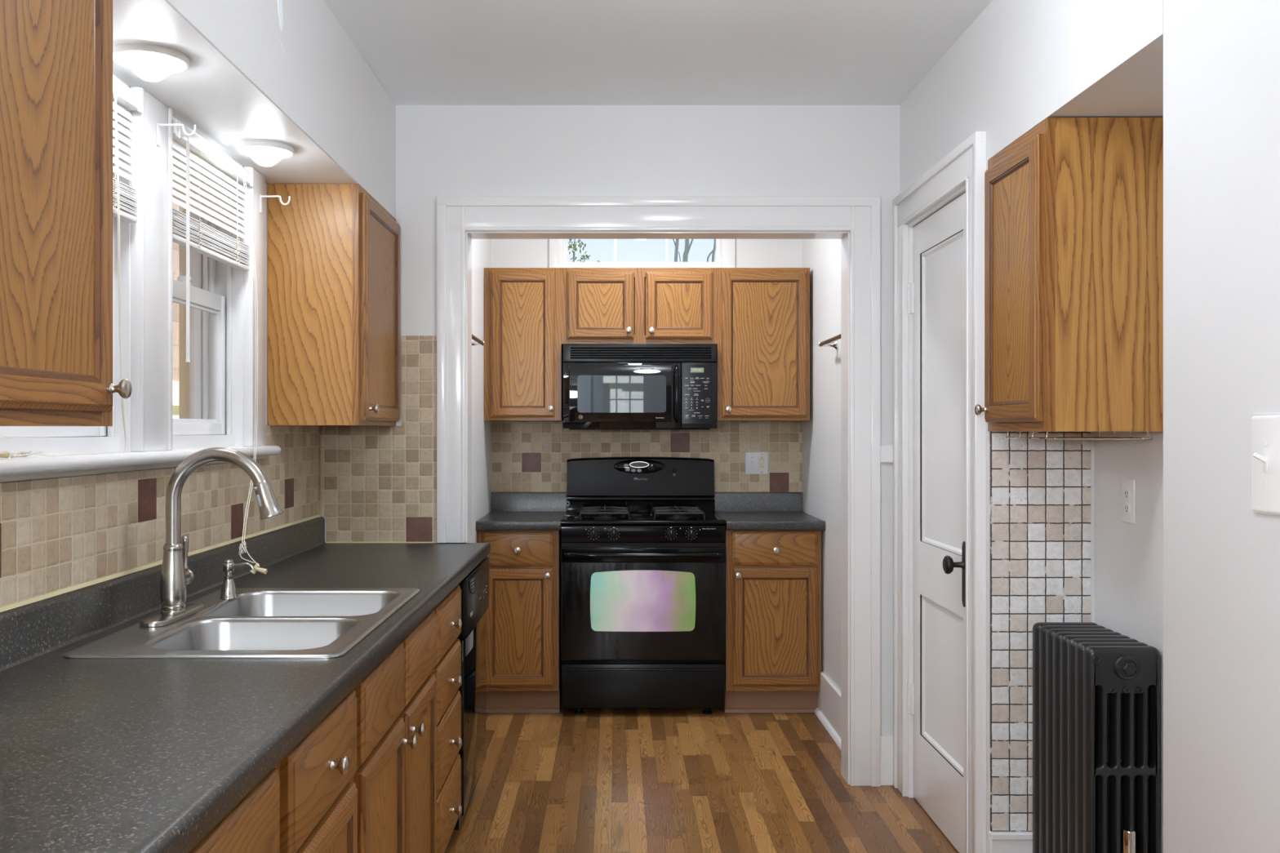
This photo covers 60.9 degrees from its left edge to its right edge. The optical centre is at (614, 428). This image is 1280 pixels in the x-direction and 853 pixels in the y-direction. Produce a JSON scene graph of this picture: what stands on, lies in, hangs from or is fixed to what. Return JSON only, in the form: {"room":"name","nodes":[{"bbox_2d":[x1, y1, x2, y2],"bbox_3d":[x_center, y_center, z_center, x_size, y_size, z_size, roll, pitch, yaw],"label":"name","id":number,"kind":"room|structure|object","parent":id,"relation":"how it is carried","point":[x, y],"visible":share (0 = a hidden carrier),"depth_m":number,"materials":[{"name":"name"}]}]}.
{"room":"kitchen","nodes":[
{"label":"kitchen","id":0,"kind":"room"},
{"bbox_2d":[10,182,313,482],"bbox_3d":[-1.190,0.060,1.970,0.160,2.540,4.440,0,0,0],"label":"wall","id":1,"kind":"structure","parent":0,"point":[266,183],"depth_m":3.47,"materials":[{"name":"white paint"}]},
{"bbox_2d":[0,74,131,457],"bbox_3d":[-1.188,-0.356,2.185,0.160,0.856,0.620,0,0,0],"label":"window","id":2,"kind":"structure","parent":1,"relation":"in","point":[50,440],"depth_m":2.47,"materials":[{"name":"white"}]},
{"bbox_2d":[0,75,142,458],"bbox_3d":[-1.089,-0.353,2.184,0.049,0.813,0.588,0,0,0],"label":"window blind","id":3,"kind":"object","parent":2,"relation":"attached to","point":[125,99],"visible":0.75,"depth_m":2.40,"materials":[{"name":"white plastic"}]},
{"bbox_2d":[0,0,132,426],"bbox_3d":[-0.937,-0.393,1.336,0.341,0.778,0.872,0,0,0],"label":"upper cabinet","id":4,"kind":"object","parent":1,"relation":"attached to","point":[56,55],"visible":1,"depth_m":1.57,"materials":[{"name":"brown wood"}]},
{"bbox_2d":[0,445,280,483],"bbox_3d":[-1.095,0.075,2.212,0.089,0.045,2.425,0,0,0],"label":"window sill","id":5,"kind":"structure","parent":1,"relation":"attached to","point":[37,467],"depth_m":2.24,"materials":[{"name":"white"}]},
{"bbox_2d":[0,425,321,612],"bbox_3d":[-1.103,0.159,2.185,0.014,0.338,3.770,0,0,0],"label":"tile backsplash","id":6,"kind":"structure","parent":1,"relation":"attached to","point":[59,535],"depth_m":2.44,"materials":[{"name":"tile"}]},
{"bbox_2d":[156,122,195,146],"bbox_3d":[-1.040,-0.699,2.585,0.091,0.054,0.016,0,0,0],"label":"curtain rod bracket","id":7,"kind":"object","parent":1,"relation":"attached to","point":[158,125],"visible":1,"depth_m":2.58,"materials":[{"name":"white plastic"}]},
{"bbox_2d":[178,167,189,418],"bbox_3d":[-1.283,-0.357,2.563,0.034,0.850,1.497,0,0,0],"label":"trim","id":8,"kind":"structure","parent":1,"relation":"attached to","point":[184,367],"depth_m":3.25,"materials":[{"name":"beige"}]},
{"bbox_2d":[130,86,265,452],"bbox_3d":[-1.095,-0.365,2.570,0.030,0.836,1.630,0,0,0],"label":"trim","id":9,"kind":"structure","parent":1,"relation":"attached to","point":[151,236],"depth_m":2.59,"materials":[{"name":"white"}]},
{"bbox_2d":[172,115,243,449],"bbox_3d":[-1.188,-0.356,2.954,0.160,0.856,0.597,0,0,0],"label":"window","id":10,"kind":"structure","parent":1,"relation":"in","point":[215,420],"depth_m":3.23,"materials":[{"name":"white"}]},
{"bbox_2d":[172,119,267,574],"bbox_3d":[-0.991,-0.197,2.954,0.246,1.126,0.564,0,0,0],"label":"window blind","id":11,"kind":"object","parent":10,"relation":"attached to","point":[188,232],"visible":0.88,"depth_m":2.92,"materials":[{"name":"white plastic"}]},
{"bbox_2d":[259,195,290,213],"bbox_3d":[-1.040,-0.689,3.335,0.091,0.054,0.016,0,0,0],"label":"curtain rod bracket","id":12,"kind":"object","parent":1,"relation":"attached to","point":[260,196],"visible":1,"depth_m":3.33,"materials":[{"name":"white metal"}]},
{"bbox_2d":[267,183,399,426],"bbox_3d":[-0.937,-0.396,3.771,0.341,0.770,0.597,0,0,0],"label":"upper cabinet","id":13,"kind":"object","parent":1,"relation":"attached to","point":[334,250],"visible":1,"depth_m":3.47,"materials":[{"name":"brown wood"}]},
{"bbox_2d":[112,0,395,218],"bbox_3d":[-0.964,-0.996,1.910,0.292,0.428,4.320,0,0,0],"label":"soffit","id":14,"kind":"structure","parent":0,"point":[287,72],"depth_m":2.77,"materials":[{"name":"white paint"}]},
{"bbox_2d":[112,43,190,81],"bbox_3d":[-0.975,-0.757,2.285,0.154,0.050,0.154,0,0,0],"label":"soffit light","id":15,"kind":"object","parent":14,"relation":"attached to","point":[149,62],"visible":1,"depth_m":2.25,"materials":[{"name":"white plastic"}]},
{"bbox_2d":[236,140,294,166],"bbox_3d":[-0.972,-0.757,3.030,0.154,0.050,0.154,0,0,0],"label":"soffit light","id":16,"kind":"object","parent":14,"relation":"attached to","point":[264,153],"visible":1,"depth_m":2.99,"materials":[{"name":"white plastic"}]},
{"bbox_2d":[471,239,491,542],"bbox_3d":[-0.690,0.060,4.970,0.100,2.540,1.560,0,0,0],"label":"wall","id":17,"kind":"structure","parent":0,"point":[481,248],"depth_m":5.15,"materials":[{"name":"white paint"}]},
{"bbox_2d":[471,334,484,345],"bbox_3d":[-0.602,-0.366,4.474,0.075,0.044,0.489,0,0,0],"label":"towel bar","id":18,"kind":"object","parent":17,"relation":"attached to","point":[477,341],"visible":0.34,"depth_m":4.62,"materials":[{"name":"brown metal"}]},
{"bbox_2d":[321,105,899,786],"bbox_3d":[0.155,0.060,4.121,2.530,2.540,0.138,0,0,0],"label":"wall","id":19,"kind":"structure","parent":0,"point":[442,150],"depth_m":4.07,"materials":[{"name":"white paint"}]},
{"bbox_2d":[320,335,436,542],"bbox_3d":[-0.882,0.040,4.064,0.436,0.774,0.012,0,0,0],"label":"tile backsplash","id":20,"kind":"structure","parent":19,"relation":"attached to","point":[378,484],"depth_m":4.06,"materials":[{"name":"beige tile"}]},
{"bbox_2d":[436,195,880,786],"bbox_3d":[0.162,0.233,4.116,1.649,2.194,0.152,0,0,0],"label":"trim","id":21,"kind":"structure","parent":19,"relation":"attached to","point":[482,217],"depth_m":4.05,"materials":[{"name":"white wood"}]},
{"bbox_2d":[880,444,893,462],"bbox_3d":[1.016,0.095,4.062,0.060,0.065,0.016,0,0,0],"label":"trim","id":22,"kind":"structure","parent":19,"relation":"attached to","point":[886,451],"depth_m":4.05,"materials":[{"name":"white"}]},
{"bbox_2d":[491,239,802,499],"bbox_3d":[0.164,0.060,5.690,1.608,2.540,0.120,0,0,0],"label":"wall","id":23,"kind":"structure","parent":0,"point":[505,253],"depth_m":5.63,"materials":[{"name":"white paint"}]},
{"bbox_2d":[484,267,562,421],"bbox_3d":[-0.450,-0.413,5.445,0.376,0.746,0.368,0,0,0],"label":"upper cabinet","id":24,"kind":"object","parent":23,"relation":"attached to","point":[523,347],"visible":1,"depth_m":5.30,"materials":[{"name":"brown wood"}]},
{"bbox_2d":[561,267,717,345],"bbox_3d":[0.119,-0.599,5.445,0.762,0.372,0.368,0,0,0],"label":"upper cabinet","id":25,"kind":"object","parent":23,"relation":"attached to","point":[600,305],"visible":0.99,"depth_m":5.30,"materials":[{"name":"brown wood"}]},
{"bbox_2d":[562,343,716,429],"bbox_3d":[0.121,-0.203,5.429,0.748,0.416,0.386,0,0,0],"label":"microwave","id":26,"kind":"object","parent":25,"relation":"attached to","point":[606,386],"visible":1,"depth_m":5.27,"materials":[{"name":"black plastic"}]},
{"bbox_2d":[549,239,735,267],"bbox_3d":[0.140,-0.998,5.675,0.960,0.405,0.150,0,0,0],"label":"window","id":27,"kind":"structure","parent":23,"relation":"in","point":[558,248],"depth_m":5.65,"materials":[{"name":"white"}]},
{"bbox_2d":[491,421,802,492],"bbox_3d":[0.164,0.144,5.625,1.607,0.367,0.009,0,0,0],"label":"tile backsplash","id":28,"kind":"structure","parent":23,"relation":"attached to","point":[527,456],"depth_m":5.62,"materials":[{"name":"tile"}]},
{"bbox_2d":[745,451,768,474],"bbox_3d":[0.732,0.178,5.613,0.121,0.117,0.018,0,0,0],"label":"switch plate","id":29,"kind":"object","parent":28,"relation":"attached to","point":[756,462],"visible":1,"depth_m":5.61,"materials":[{"name":"white plastic"}]},
{"bbox_2d":[758,456,764,469],"bbox_3d":[0.756,0.178,5.613,0.032,0.068,0.004,0,0,0],"label":"outlet","id":30,"kind":"object","parent":29,"relation":"attached to","point":[761,459],"depth_m":5.61,"materials":[{"name":"white plastic"}]},
{"bbox_2d":[716,267,809,421],"bbox_3d":[0.726,-0.413,5.445,0.452,0.746,0.368,0,0,0],"label":"upper cabinet","id":31,"kind":"object","parent":23,"relation":"attached to","point":[763,344],"visible":0.99,"depth_m":5.30,"materials":[{"name":"brown wood"}]},
{"bbox_2d":[324,0,991,105],"bbox_3d":[-0.100,-1.260,1.250,5.500,0.100,9.300,0,0,0],"label":"ceiling","id":32,"kind":"structure","parent":0,"point":[421,52],"depth_m":3.47,"materials":[{"name":"white paint"}]},
{"bbox_2d":[444,703,959,852],"bbox_3d":[-0.100,1.390,1.250,5.500,0.120,9.300,0,0,0],"label":"floor","id":33,"kind":"structure","parent":0,"point":[595,780],"depth_m":3.96,"materials":[{"name":"brown wood"}]},
{"bbox_2d":[188,768,279,852],"bbox_3d":[-0.780,0.898,1.149,0.658,0.863,0.897,0,0,0],"label":"base cabinet","id":34,"kind":"object","parent":33,"relation":"on","point":[252,825],"visible":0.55,"depth_m":1.46,"materials":[{"name":"brown wood"}]},
{"bbox_2d":[0,516,490,852],"bbox_3d":[-0.787,0.398,2.184,0.642,0.139,3.768,0,0,0],"label":"countertop","id":35,"kind":"structure","parent":34,"relation":"on","point":[97,755],"depth_m":1.72,"materials":[{"name":"grey laminate"}]},
{"bbox_2d":[139,447,283,626],"bbox_3d":[-0.882,0.231,2.440,0.275,0.380,0.256,0,0,0],"label":"faucet","id":36,"kind":"object","parent":35,"relation":"on","point":[175,575],"visible":1,"depth_m":2.42,"materials":[{"name":"silver metal"}]},
{"bbox_2d":[62,587,420,658],"bbox_3d":[-0.773,0.520,2.449,0.526,0.198,0.858,0,0,0],"label":"sink","id":37,"kind":"object","parent":35,"relation":"in","point":[261,623],"visible":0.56,"depth_m":2.42,"materials":[{"name":"silver metal"}]},
{"bbox_2d":[219,559,254,599],"bbox_3d":[-0.941,0.374,2.712,0.086,0.097,0.043,0,0,0],"label":"soap dispenser","id":38,"kind":"object","parent":37,"relation":"on","point":[228,590],"visible":1,"depth_m":2.70,"materials":[{"name":"silver metal"}]},
{"bbox_2d":[274,689,357,852],"bbox_3d":[-0.780,0.898,1.831,0.658,0.863,0.469,0,0,0],"label":"base cabinet","id":39,"kind":"object","parent":33,"relation":"on","point":[318,799],"visible":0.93,"depth_m":1.81,"materials":[{"name":"brown wood"}]},
{"bbox_2d":[350,610,436,852],"bbox_3d":[-0.780,0.898,2.517,0.658,0.863,0.902,0,0,0],"label":"base cabinet","id":40,"kind":"object","parent":33,"relation":"on","point":[394,779],"visible":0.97,"depth_m":2.46,"materials":[{"name":"brown wood"}]},
{"bbox_2d":[431,585,462,852],"bbox_3d":[-0.780,0.898,3.203,0.658,0.863,0.470,0,0,0],"label":"base cabinet","id":41,"kind":"object","parent":33,"relation":"on","point":[447,670],"visible":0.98,"depth_m":3.17,"materials":[{"name":"brown wood"}]},
{"bbox_2d":[453,556,488,830],"bbox_3d":[-0.772,0.901,3.741,0.620,0.858,0.598,0,0,0],"label":"dishwasher","id":42,"kind":"object","parent":33,"relation":"on","point":[474,588],"visible":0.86,"depth_m":3.65,"materials":[{"name":"black plastic"}]},
{"bbox_2d":[477,528,562,712],"bbox_3d":[-0.449,0.898,5.314,0.378,0.863,0.630,0,0,0],"label":"base cabinet","id":43,"kind":"object","parent":33,"relation":"on","point":[523,662],"visible":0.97,"depth_m":5.04,"materials":[{"name":"brown wood"}]},
{"bbox_2d":[475,492,566,530],"bbox_3d":[-0.445,0.398,5.315,0.388,0.139,0.630,0,0,0],"label":"countertop","id":44,"kind":"structure","parent":43,"relation":"on","point":[510,511],"depth_m":5.56,"materials":[{"name":"grey laminate"}]},
{"bbox_2d":[560,456,725,714],"bbox_3d":[0.131,0.737,5.282,0.761,1.186,0.647,0,0,0],"label":"gas range","id":45,"kind":"object","parent":33,"relation":"on","point":[643,548],"visible":1,"depth_m":5.02,"materials":[{"name":"black metal"}]},
{"bbox_2d":[560,511,725,524],"bbox_3d":[0.131,0.432,5.296,0.761,0.023,0.557,0,0,0],"label":"cooktop","id":46,"kind":"object","parent":45,"relation":"in","point":[571,517],"depth_m":5.12,"materials":[{"name":"black metal"}]},
{"bbox_2d":[723,529,821,712],"bbox_3d":[0.737,0.898,5.314,0.443,0.863,0.630,0,0,0],"label":"base cabinet","id":47,"kind":"object","parent":33,"relation":"on","point":[772,663],"visible":0.98,"depth_m":5.04,"materials":[{"name":"brown wood"}]},
{"bbox_2d":[714,492,825,530],"bbox_3d":[0.740,0.398,5.315,0.452,0.139,0.630,0,0,0],"label":"countertop","id":48,"kind":"structure","parent":47,"relation":"on","point":[741,511],"depth_m":5.56,"materials":[{"name":"grey laminate"}]},
{"bbox_2d":[1032,622,1159,852],"bbox_3d":[1.268,0.938,2.829,0.183,0.785,0.500,0,0,0],"label":"radiator","id":49,"kind":"object","parent":33,"relation":"on","point":[1096,688],"visible":1,"depth_m":2.75,"materials":[{"name":"black metal"}]},
{"bbox_2d":[802,239,840,692],"bbox_3d":[1.018,0.060,4.970,0.100,2.540,1.560,0,0,0],"label":"wall","id":50,"kind":"structure","parent":0,"point":[821,434],"depth_m":4.96,"materials":[{"name":"white paint"}]},
{"bbox_2d":[814,670,840,749],"bbox_3d":[0.951,1.230,4.655,0.034,0.200,0.930,0,0,0],"label":"baseboard","id":51,"kind":"structure","parent":50,"relation":"attached to","point":[828,711],"depth_m":4.81,"materials":[{"name":"white wood"}]},
{"bbox_2d":[817,333,840,349],"bbox_3d":[0.930,-0.366,4.540,0.075,0.044,0.489,0,0,0],"label":"towel bar","id":52,"kind":"object","parent":50,"relation":"attached to","point":[827,343],"visible":0.67,"depth_m":4.72,"materials":[{"name":"silver metal"}]},
{"bbox_2d":[899,0,1279,852],"bbox_3d":[1.258,0.060,1.910,0.385,2.540,4.320,0,0,0],"label":"wall","id":53,"kind":"structure","parent":0,"point":[1195,580],"depth_m":2.00,"materials":[{"name":"white paint"}]},
{"bbox_2d":[893,130,986,852],"bbox_3d":[1.086,0.238,3.586,0.158,2.184,0.933,0,0,0],"label":"door","id":54,"kind":"structure","parent":53,"relation":"in","point":[940,439],"depth_m":3.61,"materials":[{"name":"white wood"}]},
{"bbox_2d":[989,831,1032,852],"bbox_3d":[1.215,1.238,3.088,0.300,0.185,0.024,0,0,0],"label":"baseboard","id":55,"kind":"structure","parent":53,"relation":"attached to","point":[999,842],"depth_m":3.08,"materials":[{"name":"white"}]},
{"bbox_2d":[990,431,1090,831],"bbox_3d":[1.210,0.576,3.096,0.284,1.137,0.008,0,0,0],"label":"tile backsplash","id":56,"kind":"structure","parent":53,"relation":"attached to","point":[1040,489],"depth_m":3.09,"materials":[{"name":"beige tile"}]},
{"bbox_2d":[974,117,1163,431],"bbox_3d":[1.184,-0.379,2.885,0.349,0.771,0.426,0,0,0],"label":"upper cabinet","id":57,"kind":"object","parent":53,"relation":"attached to","point":[1073,206],"visible":0.99,"depth_m":2.67,"materials":[{"name":"brown wood"}]},
{"bbox_2d":[1005,431,1150,439],"bbox_3d":[1.205,0.017,2.855,0.262,0.020,0.290,0,0,0],"label":"stemware rack","id":58,"kind":"object","parent":57,"relation":"attached to","point":[1131,436],"visible":0.91,"depth_m":2.81,"materials":[{"name":"brown wood"}]},
{"bbox_2d":[1121,478,1135,524],"bbox_3d":[1.360,0.192,2.885,0.009,0.116,0.070,0,0,0],"label":"wall outlet","id":59,"kind":"object","parent":53,"relation":"attached to","point":[1128,486],"visible":1,"depth_m":2.88,"materials":[{"name":"white plastic"}]},
{"bbox_2d":[1124,502,1130,514],"bbox_3d":[1.358,0.211,2.885,0.004,0.029,0.030,0,0,0],"label":"socket","id":60,"kind":"object","parent":59,"relation":"attached to","point":[1126,505],"depth_m":2.88,"materials":[{"name":"white plastic"}]},
{"bbox_2d":[1124,488,1130,499],"bbox_3d":[1.358,0.172,2.885,0.004,0.029,0.030,0,0,0],"label":"socket","id":61,"kind":"object","parent":59,"relation":"attached to","point":[1126,491],"depth_m":2.88,"materials":[{"name":"white plastic"}]},
{"bbox_2d":[1250,414,1279,515],"bbox_3d":[1.052,0.058,1.757,0.028,0.162,0.116,0,0,0],"label":"light switch","id":62,"kind":"object","parent":53,"relation":"attached to","point":[1264,428],"visible":1,"depth_m":1.77,"materials":[{"name":"white plastic"}]},
{"label":"outside","id":63,"kind":"structure","parent":0,"visible":0},
{"bbox_3d":[0.000,2.030,7.500,60.000,0.100,75.000,0,0,0],"label":"ground","id":64,"kind":"structure","parent":63,"visible":0},
{"bbox_2d":[172,164,178,418],"bbox_3d":[-4.900,-1.720,6.200,4.800,7.400,12.600,0,0,0],"label":"house","id":65,"kind":"structure","parent":64,"relation":"on","point":[175,246],"depth_m":7.16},
{"bbox_2d":[568,239,599,262],"bbox_3d":[-0.627,-0.215,13.146,1.028,4.390,1.360,0,0,0],"label":"tree","id":66,"kind":"object","parent":64,"relation":"on","point":[574,249],"visible":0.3,"depth_m":13.00,"materials":[{"name":"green plant"}]},
{"bbox_2d":[672,239,693,262],"bbox_3d":[1.008,-1.770,15.500,0.699,7.500,0.110,0,0,0],"label":"tree","id":67,"kind":"object","parent":64,"relation":"on","point":[685,259],"visible":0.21,"depth_m":15.48,"materials":[{"name":"grey plant"}]},
{"bbox_2d":[706,239,715,262],"bbox_3d":[1.376,-1.020,14.000,0.395,6.000,0.052,0,0,0],"label":"tree","id":68,"kind":"object","parent":64,"relation":"on","point":[713,251],"visible":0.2,"depth_m":13.99,"materials":[{"name":"grey plant"}]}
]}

